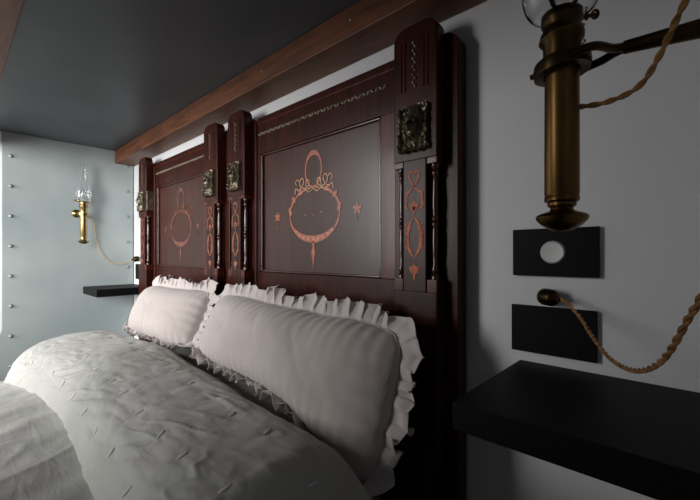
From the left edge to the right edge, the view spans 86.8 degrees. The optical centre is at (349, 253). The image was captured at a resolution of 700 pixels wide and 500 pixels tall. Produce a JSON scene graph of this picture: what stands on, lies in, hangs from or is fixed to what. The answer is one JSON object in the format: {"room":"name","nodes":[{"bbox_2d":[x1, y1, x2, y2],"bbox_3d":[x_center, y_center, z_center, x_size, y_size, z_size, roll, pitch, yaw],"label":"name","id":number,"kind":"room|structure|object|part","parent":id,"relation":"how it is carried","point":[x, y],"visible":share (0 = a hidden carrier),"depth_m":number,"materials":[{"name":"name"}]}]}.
{"room":"bedroom","nodes":[
{"label":"bedroom","id":0,"kind":"room"},
{"bbox_2d":[0,131,0,330],"bbox_3d":[-1.891,0.150,1.779,0.088,1.700,1.500,0,0,43],"label":"wall","id":1,"kind":"structure","parent":0,"point":[0,131],"depth_m":1.86,"materials":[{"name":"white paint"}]},
{"bbox_2d":[0,0,24,79],"bbox_3d":[-0.880,-0.578,0.889,2.558,0.076,0.107,0,0,43],"label":"trim","id":2,"kind":"structure","parent":1,"relation":"attached to","point":[10,10],"depth_m":0.87,"materials":[{"name":"brown wood"}]},
{"bbox_2d":[0,131,132,380],"bbox_3d":[-1.578,0.167,2.032,0.030,1.567,0.696,0,0,43],"label":"wall panel","id":3,"kind":"object","parent":1,"relation":"attached to","point":[45,269],"depth_m":2.01,"materials":[{"name":"silver metal"}]},
{"bbox_2d":[72,163,139,263],"bbox_3d":[-1.388,-0.214,2.117,0.147,0.550,0.325,0,0,43],"label":"wall lamp","id":4,"kind":"object","parent":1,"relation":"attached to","point":[83,191],"depth_m":1.99,"materials":[{"name":"gold metal"}]},
{"bbox_3d":[-1.444,-0.070,2.005,0.050,0.032,0.050,0,0,43],"label":"knob","id":5,"kind":"part","parent":4,"relation":"part of","materials":[{"name":"gold metal"}]},
{"bbox_3d":[-1.375,-0.072,2.146,0.097,0.267,0.266,0,0,43],"label":"lamp cord","id":6,"kind":"part","parent":4,"relation":"part of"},
{"bbox_3d":[-1.281,0.029,2.210,0.044,0.034,0.032,0,0,-28],"label":"outlet knob","id":7,"kind":"part","parent":4,"relation":"part of","materials":[{"name":"gold metal"}]},
{"bbox_2d":[0,0,358,150],"bbox_3d":[-0.654,-0.638,1.135,2.700,0.043,0.775,0,0,43],"label":"ceiling","id":8,"kind":"structure","parent":0,"point":[103,74],"depth_m":1.14,"materials":[{"name":"grey paint"}]},
{"bbox_2d":[133,0,699,499],"bbox_3d":[-0.358,0.150,1.457,2.700,1.700,0.100,0,0,43],"label":"wall","id":9,"kind":"structure","parent":0,"point":[640,152],"depth_m":0.66,"materials":[{"name":"white paint"}]},
{"bbox_2d":[83,284,138,297],"bbox_3d":[-1.318,0.204,2.093,0.283,0.040,0.261,0,0,43],"label":"wall shelf","id":10,"kind":"object","parent":9,"relation":"attached to","point":[123,289],"visible":0.76,"depth_m":2.00,"materials":[{"name":"black paint"}]},
{"bbox_2d":[135,264,138,278],"bbox_3d":[-1.244,0.105,2.196,0.145,0.090,0.009,0,0,43],"label":"blank plate","id":11,"kind":"object","parent":9,"relation":"attached to","point":[136,265],"visible":0.44,"depth_m":2.22,"materials":[{"name":"black paint"}]},
{"bbox_2d":[135,123,231,341],"bbox_3d":[-0.812,0.054,1.726,0.924,1.131,0.106,0,0,43],"label":"headboard","id":12,"kind":"object","parent":9,"relation":"attached to","point":[184,208],"visible":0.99,"depth_m":1.70,"materials":[{"name":"brown wood"}]},
{"bbox_3d":[-1.093,0.054,1.979,0.112,1.131,0.034,0,0,43],"label":"post","id":13,"kind":"part","parent":12,"relation":"part of","materials":[{"name":"brown wood"}]},
{"bbox_3d":[-1.070,0.069,2.008,0.162,1.103,0.040,0,0,43],"label":"post","id":14,"kind":"part","parent":12,"relation":"part of","materials":[{"name":"brown wood"}]},
{"bbox_3d":[-0.789,-0.413,1.753,0.600,0.128,0.032,0,0,43],"label":"rail","id":15,"kind":"part","parent":12,"relation":"part of","materials":[{"name":"brown wood"}]},
{"bbox_3d":[-0.789,0.341,1.753,0.600,0.558,0.032,0,0,43],"label":"rail","id":16,"kind":"part","parent":12,"relation":"part of","materials":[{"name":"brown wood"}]},
{"bbox_3d":[-0.807,-0.143,1.756,0.530,0.411,0.010,0,0,43],"label":"moulding","id":17,"kind":"part","parent":12,"relation":"part of","materials":[{"name":"red wood"}]},
{"bbox_3d":[-0.798,-0.143,1.766,0.534,0.415,0.017,0,0,43],"label":"panel","id":18,"kind":"part","parent":12,"relation":"part of","materials":[{"name":"brown wood"}]},
{"bbox_3d":[-0.539,0.054,1.470,0.112,1.131,0.034,0,0,43],"label":"post","id":19,"kind":"part","parent":12,"relation":"part of","materials":[{"name":"brown wood"}]},
{"bbox_3d":[-0.511,0.069,1.494,0.166,1.103,0.040,0,0,43],"label":"post","id":20,"kind":"part","parent":12,"relation":"part of","materials":[{"name":"brown wood"}]},
{"bbox_2d":[115,0,485,165],"bbox_3d":[-0.428,-0.578,1.380,2.558,0.076,0.106,0,0,43],"label":"trim","id":21,"kind":"structure","parent":9,"relation":"attached to","point":[364,28],"depth_m":1.08,"materials":[{"name":"brown wood"}]},
{"bbox_2d":[226,18,465,499],"bbox_3d":[-0.118,0.054,1.088,0.924,1.131,0.106,0,0,43],"label":"headboard","id":22,"kind":"object","parent":9,"relation":"attached to","point":[354,188],"visible":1,"depth_m":0.92,"materials":[{"name":"brown wood"}]},
{"bbox_3d":[-0.399,0.054,1.341,0.112,1.131,0.034,0,0,43],"label":"post","id":23,"kind":"part","parent":22,"relation":"part of","materials":[{"name":"brown wood"}]},
{"bbox_3d":[-0.376,0.069,1.370,0.162,1.103,0.040,0,0,43],"label":"post","id":24,"kind":"part","parent":22,"relation":"part of","materials":[{"name":"brown wood"}]},
{"bbox_3d":[-0.114,-0.143,1.119,0.530,0.411,0.010,0,0,43],"label":"moulding","id":25,"kind":"part","parent":22,"relation":"part of","materials":[{"name":"red wood"}]},
{"bbox_3d":[-0.105,-0.143,1.128,0.534,0.415,0.017,0,0,43],"label":"panel","id":26,"kind":"part","parent":22,"relation":"part of","materials":[{"name":"brown wood"}]},
{"bbox_3d":[-0.096,-0.413,1.115,0.600,0.128,0.032,0,0,43],"label":"rail","id":27,"kind":"part","parent":22,"relation":"part of","materials":[{"name":"brown wood"}]},
{"bbox_3d":[-0.096,0.341,1.115,0.600,0.558,0.032,0,0,43],"label":"rail","id":28,"kind":"part","parent":22,"relation":"part of","materials":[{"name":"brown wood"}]},
{"bbox_3d":[0.154,0.054,0.832,0.112,1.131,0.034,0,0,43],"label":"post","id":29,"kind":"part","parent":22,"relation":"part of","materials":[{"name":"brown wood"}]},
{"bbox_3d":[0.183,0.069,0.856,0.166,1.103,0.040,0,0,43],"label":"post","id":30,"kind":"part","parent":22,"relation":"part of","materials":[{"name":"brown wood"}]},
{"bbox_2d":[512,304,597,362],"bbox_3d":[0.382,0.146,0.701,0.145,0.091,0.009,0,0,43],"label":"blank plate","id":31,"kind":"object","parent":9,"relation":"attached to","point":[552,331],"visible":1,"depth_m":0.69,"materials":[{"name":"black paint"}]},
{"bbox_2d":[513,226,599,277],"bbox_3d":[0.383,-0.003,0.697,0.146,0.091,0.014,0,0,43],"label":"switch plate","id":32,"kind":"object","parent":9,"relation":"attached to","point":[536,252],"visible":0.99,"depth_m":0.69,"materials":[{"name":"black paint"}]},
{"bbox_2d":[453,360,699,499],"bbox_3d":[0.348,0.232,0.543,0.281,0.040,0.288,0,0,43],"label":"wall shelf","id":33,"kind":"object","parent":9,"relation":"attached to","point":[642,438],"visible":1,"depth_m":0.47,"materials":[{"name":"black paint"}]},
{"bbox_3d":[-1.454,1.050,-0.252,4.200,0.100,4.100,0,0,43],"label":"floor","id":34,"kind":"structure","parent":0,"visible":0},
{"bbox_3d":[-1.177,0.765,0.641,1.520,0.470,2.030,0,0,43],"label":"bed","id":35,"kind":"object","parent":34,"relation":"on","visible":0},
{"bbox_2d":[0,331,371,499],"bbox_3d":[-1.110,0.404,0.573,1.690,0.232,2.020,0,0,43],"label":"duvet","id":36,"kind":"object","parent":35,"relation":"on","point":[92,415],"visible":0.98,"depth_m":0.71,"materials":[{"name":"fabric"}]},
{"bbox_2d":[122,275,218,349],"bbox_3d":[-0.738,0.209,1.469,0.686,0.254,0.182,0,0,42],"label":"pillow","id":37,"kind":"object","parent":36,"relation":"on","point":[171,313],"visible":1,"depth_m":1.33,"materials":[{"name":"grey fabric"}]},
{"bbox_2d":[189,282,424,495],"bbox_3d":[-0.199,0.262,0.967,0.195,0.344,0.840,0,0,-45],"label":"pillow","id":38,"kind":"object","parent":36,"relation":"on","point":[342,369],"visible":0.97,"depth_m":0.78,"materials":[{"name":"grey fabric"}]},
{"bbox_3d":[0.373,0.192,0.309,0.070,1.617,0.600,0,0,43],"label":"wall","id":39,"kind":"structure","parent":0,"visible":0},
{"bbox_2d":[521,0,699,373],"bbox_3d":[0.307,-0.159,0.484,0.267,0.599,0.460,0,0,43],"label":"wall lamp","id":40,"kind":"object","parent":39,"relation":"attached to","point":[566,58],"depth_m":0.38,"materials":[{"name":"gold metal"}]},
{"bbox_3d":[0.372,0.081,0.687,0.032,0.032,0.043,0,0,-17],"label":"outlet knob","id":41,"kind":"part","parent":40,"relation":"part of","materials":[{"name":"gold metal"}]},
{"bbox_3d":[0.224,-0.040,0.391,0.050,0.032,0.050,0,0,43],"label":"knob","id":42,"kind":"part","parent":40,"relation":"part of","materials":[{"name":"gold metal"}]},
{"bbox_3d":[0.307,-0.044,0.484,0.076,0.368,0.472,0,0,18],"label":"lamp cord","id":43,"kind":"part","parent":40,"relation":"part of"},
{"bbox_3d":[0.275,-0.200,0.345,0.115,0.018,0.052,0,0,43],"label":"arm","id":44,"kind":"part","parent":40,"relation":"part of","materials":[{"name":"gold metal"}]}
]}

